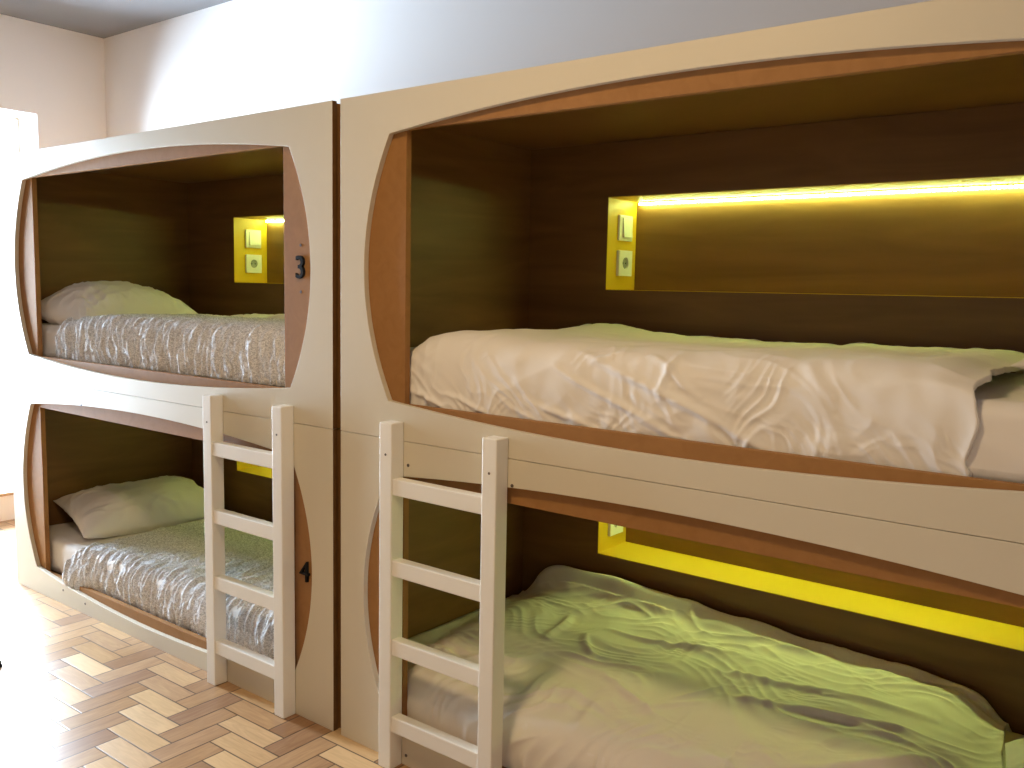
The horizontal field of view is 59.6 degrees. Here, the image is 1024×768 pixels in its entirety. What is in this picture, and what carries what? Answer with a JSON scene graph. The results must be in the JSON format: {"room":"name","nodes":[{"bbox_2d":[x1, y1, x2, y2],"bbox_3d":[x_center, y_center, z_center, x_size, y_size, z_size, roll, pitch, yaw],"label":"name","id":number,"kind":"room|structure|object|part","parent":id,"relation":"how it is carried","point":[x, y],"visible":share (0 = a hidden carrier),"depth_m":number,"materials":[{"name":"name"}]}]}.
{"room":"dormitory","nodes":[
{"label":"dormitory","id":0,"kind":"room"},
{"bbox_2d":[0,14,106,520],"bbox_3d":[-3.711,-0.504,3.775,0.220,2.718,4.062,6,8,37],"label":"wall","id":1,"kind":"structure","parent":0,"point":[52,79],"depth_m":4.96,"materials":[{"name":"white paint"}]},
{"bbox_2d":[0,483,13,496],"bbox_3d":[-3.114,0.627,4.691,0.234,0.018,1.269,6,8,37],"label":"trim","id":2,"kind":"structure","parent":1,"relation":"attached to","point":[5,489],"depth_m":5.00,"materials":[{"name":"beige wood"}]},
{"bbox_2d":[0,115,19,484],"bbox_3d":[-3.211,-0.415,4.670,0.060,2.190,1.370,6,8,37],"label":"window","id":3,"kind":"structure","parent":1,"relation":"in","point":[16,140],"depth_m":5.05,"materials":[{"name":"beige paint"}]},
{"bbox_2d":[0,0,231,38],"bbox_3d":[-1.234,-1.630,1.752,6.170,0.050,4.262,6,8,37],"label":"ceiling","id":4,"kind":"structure","parent":0,"point":[103,19],"depth_m":4.65,"materials":[{"name":"grey paint"}]},
{"bbox_2d":[0,519,409,767],"bbox_3d":[-1.288,1.122,2.047,6.170,0.050,4.262,6,8,37],"label":"floor","id":5,"kind":"structure","parent":0,"point":[77,690],"depth_m":2.80,"materials":[{"name":"brown wood"}]},
{"bbox_2d":[0,100,341,730],"bbox_3d":[-1.018,0.004,3.634,2.080,1.843,1.059,6,8,37],"label":"bunk bed","id":6,"kind":"object","parent":5,"relation":"on","point":[236,215],"visible":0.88,"depth_m":3.66,"materials":[{"name":"beige paint"}]},
{"bbox_3d":[-1.821,-0.077,4.273,0.018,1.838,1.021,6,8,37],"label":"panel","id":7,"kind":"part","parent":6,"relation":"part of","materials":[{"name":"brown wood"}]},
{"bbox_2d":[49,511,265,630],"bbox_3d":[-1.082,0.771,3.653,2.032,0.166,0.801,6,8,37],"label":"mattress","id":8,"kind":"object","parent":6,"relation":"on","point":[66,539],"visible":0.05,"depth_m":3.80,"materials":[{"name":"white fabric"}]},
{"bbox_2d":[54,475,204,537],"bbox_3d":[-1.681,0.551,4.074,0.640,0.207,0.423,-4,8,-42],"label":"pillow","id":9,"kind":"object","parent":8,"relation":"on","point":[125,508],"visible":0.86,"depth_m":3.93,"materials":[{"name":"white fabric"}]},
{"bbox_2d":[62,518,273,659],"bbox_3d":[-0.981,0.783,3.479,1.631,0.226,0.754,6,8,37],"label":"coverlet","id":10,"kind":"object","parent":8,"relation":"on","point":[176,553],"visible":0.41,"depth_m":3.43,"materials":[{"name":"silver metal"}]},
{"bbox_2d":[42,323,284,387],"bbox_3d":[-1.064,-0.136,3.556,2.032,0.152,0.802,6,8,37],"label":"mattress","id":11,"kind":"object","parent":6,"relation":"on","point":[49,331],"visible":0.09,"depth_m":3.70,"materials":[{"name":"white fabric"}]},
{"bbox_2d":[41,281,197,324],"bbox_3d":[-1.758,-0.336,3.963,0.388,0.242,0.600,4,7,29],"label":"pillow","id":12,"kind":"object","parent":11,"relation":"on","point":[94,298],"visible":0.54,"depth_m":3.79,"materials":[{"name":"white fabric"}]},
{"bbox_2d":[55,314,284,386],"bbox_3d":[-1.052,-0.152,3.343,1.713,0.198,0.524,6,8,37],"label":"coverlet","id":13,"kind":"object","parent":11,"relation":"on","point":[252,347],"visible":0.78,"depth_m":3.13,"materials":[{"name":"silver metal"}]},
{"bbox_2d":[231,313,284,318],"bbox_3d":[-0.712,-0.247,3.588,1.481,0.081,0.281,6,8,37],"label":"sheet","id":14,"kind":"object","parent":11,"relation":"on","point":[281,316],"visible":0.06,"depth_m":3.86,"materials":[{"name":"white fabric"}]},
{"bbox_3d":[-1.327,-0.414,3.175,2.080,0.925,0.017,6,8,37],"label":"panel","id":15,"kind":"part","parent":6,"relation":"part of","materials":[{"name":"beige paint"}]},
{"bbox_3d":[-1.345,0.503,3.274,2.080,0.916,0.017,6,8,37],"label":"panel","id":16,"kind":"part","parent":6,"relation":"part of","materials":[{"name":"beige paint"}]},
{"bbox_3d":[-1.315,-0.413,3.190,2.072,0.921,0.020,6,8,37],"label":"frame","id":17,"kind":"part","parent":6,"relation":"part of","materials":[{"name":"beige wood"}]},
{"bbox_3d":[-0.989,-0.897,3.553,2.039,0.021,1.021,6,8,37],"label":"panel","id":18,"kind":"part","parent":6,"relation":"part of","materials":[{"name":"brown wood"}]},
{"bbox_3d":[-1.333,0.503,3.289,2.072,0.912,0.020,6,8,37],"label":"frame","id":19,"kind":"part","parent":6,"relation":"part of","materials":[{"name":"beige wood"}]},
{"bbox_2d":[202,394,294,718],"bbox_3d":[-0.839,0.532,2.842,0.403,0.970,0.048,6,8,37],"label":"ladder","id":20,"kind":"object","parent":6,"relation":"attached to","point":[280,459],"visible":1,"depth_m":2.79,"materials":[{"name":"white paint"}]},
{"bbox_3d":[-0.980,0.518,2.951,0.046,0.970,0.047,6,8,37],"label":"rail","id":21,"kind":"part","parent":20,"relation":"part of","materials":[{"name":"white paint"}]},
{"bbox_3d":[-0.697,0.546,2.734,0.046,0.970,0.047,6,8,37],"label":"rail","id":22,"kind":"part","parent":20,"relation":"part of","materials":[{"name":"white paint"}]},
{"bbox_2d":[245,229,260,247],"bbox_3d":[-1.242,-0.696,4.296,0.009,0.086,0.086,6,8,37],"label":"light switch","id":23,"kind":"object","parent":6,"relation":"attached to","point":[252,236],"depth_m":4.28,"materials":[{"name":"white plastic"}]},
{"bbox_2d":[245,254,261,272],"bbox_3d":[-1.244,-0.579,4.308,0.010,0.086,0.086,6,8,37],"label":"power socket","id":24,"kind":"object","parent":6,"relation":"attached to","point":[253,262],"depth_m":4.30,"materials":[{"name":"grey plastic"}]},
{"bbox_2d":[340,0,1023,767],"bbox_3d":[0.654,0.175,2.354,2.080,1.843,1.059,6,8,37],"label":"bunk bed","id":25,"kind":"object","parent":5,"relation":"on","point":[856,177],"visible":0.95,"depth_m":2.48,"materials":[{"name":"beige paint"}]},
{"bbox_2d":[379,420,507,767],"bbox_3d":[-0.191,0.598,2.346,0.403,0.970,0.048,6,8,37],"label":"ladder","id":26,"kind":"object","parent":25,"relation":"attached to","point":[488,675],"visible":1,"depth_m":2.32,"materials":[{"name":"white paint"}]},
{"bbox_3d":[-0.332,0.584,2.455,0.046,0.970,0.047,6,8,37],"label":"rail","id":27,"kind":"part","parent":26,"relation":"part of","materials":[{"name":"white paint"}]},
{"bbox_3d":[-0.050,0.613,2.239,0.046,0.970,0.047,6,8,37],"label":"rail","id":28,"kind":"part","parent":26,"relation":"part of","materials":[{"name":"white paint"}]},
{"bbox_3d":[-0.148,0.093,2.993,0.018,1.838,1.021,6,8,37],"label":"panel","id":29,"kind":"part","parent":25,"relation":"part of","materials":[{"name":"brown wood"}]},
{"bbox_2d":[608,524,622,536],"bbox_3d":[0.367,0.487,3.158,0.010,0.086,0.086,6,8,37],"label":"power socket","id":30,"kind":"object","parent":25,"relation":"attached to","point":[613,530],"depth_m":3.15,"materials":[{"name":"grey plastic"}]},
{"bbox_2d":[616,250,631,275],"bbox_3d":[0.384,-0.413,3.061,0.010,0.086,0.086,6,8,37],"label":"power socket","id":31,"kind":"object","parent":25,"relation":"attached to","point":[623,257],"depth_m":3.05,"materials":[{"name":"grey plastic"}]},
{"bbox_2d":[618,215,632,241],"bbox_3d":[0.386,-0.530,3.049,0.009,0.086,0.086,6,8,37],"label":"light switch","id":32,"kind":"object","parent":25,"relation":"attached to","point":[625,222],"depth_m":3.03,"materials":[{"name":"white plastic"}]},
{"bbox_3d":[0.327,0.673,1.993,2.080,0.916,0.017,6,8,37],"label":"panel","id":33,"kind":"part","parent":25,"relation":"part of","materials":[{"name":"beige paint"}]},
{"bbox_3d":[0.339,0.674,2.008,2.072,0.912,0.020,6,8,37],"label":"frame","id":34,"kind":"part","parent":25,"relation":"part of","materials":[{"name":"beige wood"}]},
{"bbox_3d":[0.357,-0.243,1.910,2.072,0.921,0.020,6,8,37],"label":"frame","id":35,"kind":"part","parent":25,"relation":"part of","materials":[{"name":"beige wood"}]},
{"bbox_2d":[408,595,1023,767],"bbox_3d":[0.590,0.946,2.373,2.032,0.157,0.802,6,8,37],"label":"mattress","id":36,"kind":"object","parent":25,"relation":"on","point":[431,636],"visible":0.07,"depth_m":2.84,"materials":[{"name":"white fabric"}]},
{"bbox_2d":[407,565,1011,767],"bbox_3d":[0.433,0.853,2.471,1.608,0.288,0.805,6,8,37],"label":"duvet","id":37,"kind":"object","parent":36,"relation":"on","point":[626,673],"visible":0.91,"depth_m":2.37,"materials":[{"name":"white fabric"}]},
{"bbox_2d":[1005,738,1023,767],"bbox_3d":[1.200,0.865,1.792,0.399,0.195,0.559,5,7,31],"label":"pillow","id":38,"kind":"object","parent":36,"relation":"on","point":[1014,750],"visible":1,"depth_m":2.02,"materials":[{"name":"white fabric"}]},
{"bbox_2d":[410,347,1023,483],"bbox_3d":[0.608,0.029,2.274,2.033,0.162,0.802,6,8,37],"label":"mattress","id":39,"kind":"object","parent":25,"relation":"on","point":[997,452],"visible":0.09,"depth_m":1.59,"materials":[{"name":"white fabric"}]},
{"bbox_2d":[410,323,1023,476],"bbox_3d":[0.439,-0.024,2.381,1.594,0.226,0.817,6,8,37],"label":"duvet","id":40,"kind":"object","parent":39,"relation":"on","point":[916,408],"visible":0.97,"depth_m":1.92,"materials":[{"name":"white fabric"}]},
{"bbox_2d":[1011,359,1023,369],"bbox_3d":[1.340,-0.058,1.866,0.500,0.150,0.399,-5,9,-44],"label":"pillow","id":41,"kind":"object","parent":39,"relation":"on","point":[1020,364],"visible":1,"depth_m":1.83,"materials":[{"name":"white fabric"}]},
{"bbox_3d":[0.683,-0.726,2.272,2.039,0.021,1.021,6,8,37],"label":"panel","id":42,"kind":"part","parent":25,"relation":"part of","materials":[{"name":"brown wood"}]},
{"bbox_2d":[104,0,931,290],"bbox_3d":[0.010,-0.405,3.540,6.170,2.718,0.100,6,8,37],"label":"wall","id":43,"kind":"structure","parent":0,"point":[233,58],"depth_m":3.88,"materials":[{"name":"white paint"}]}
]}

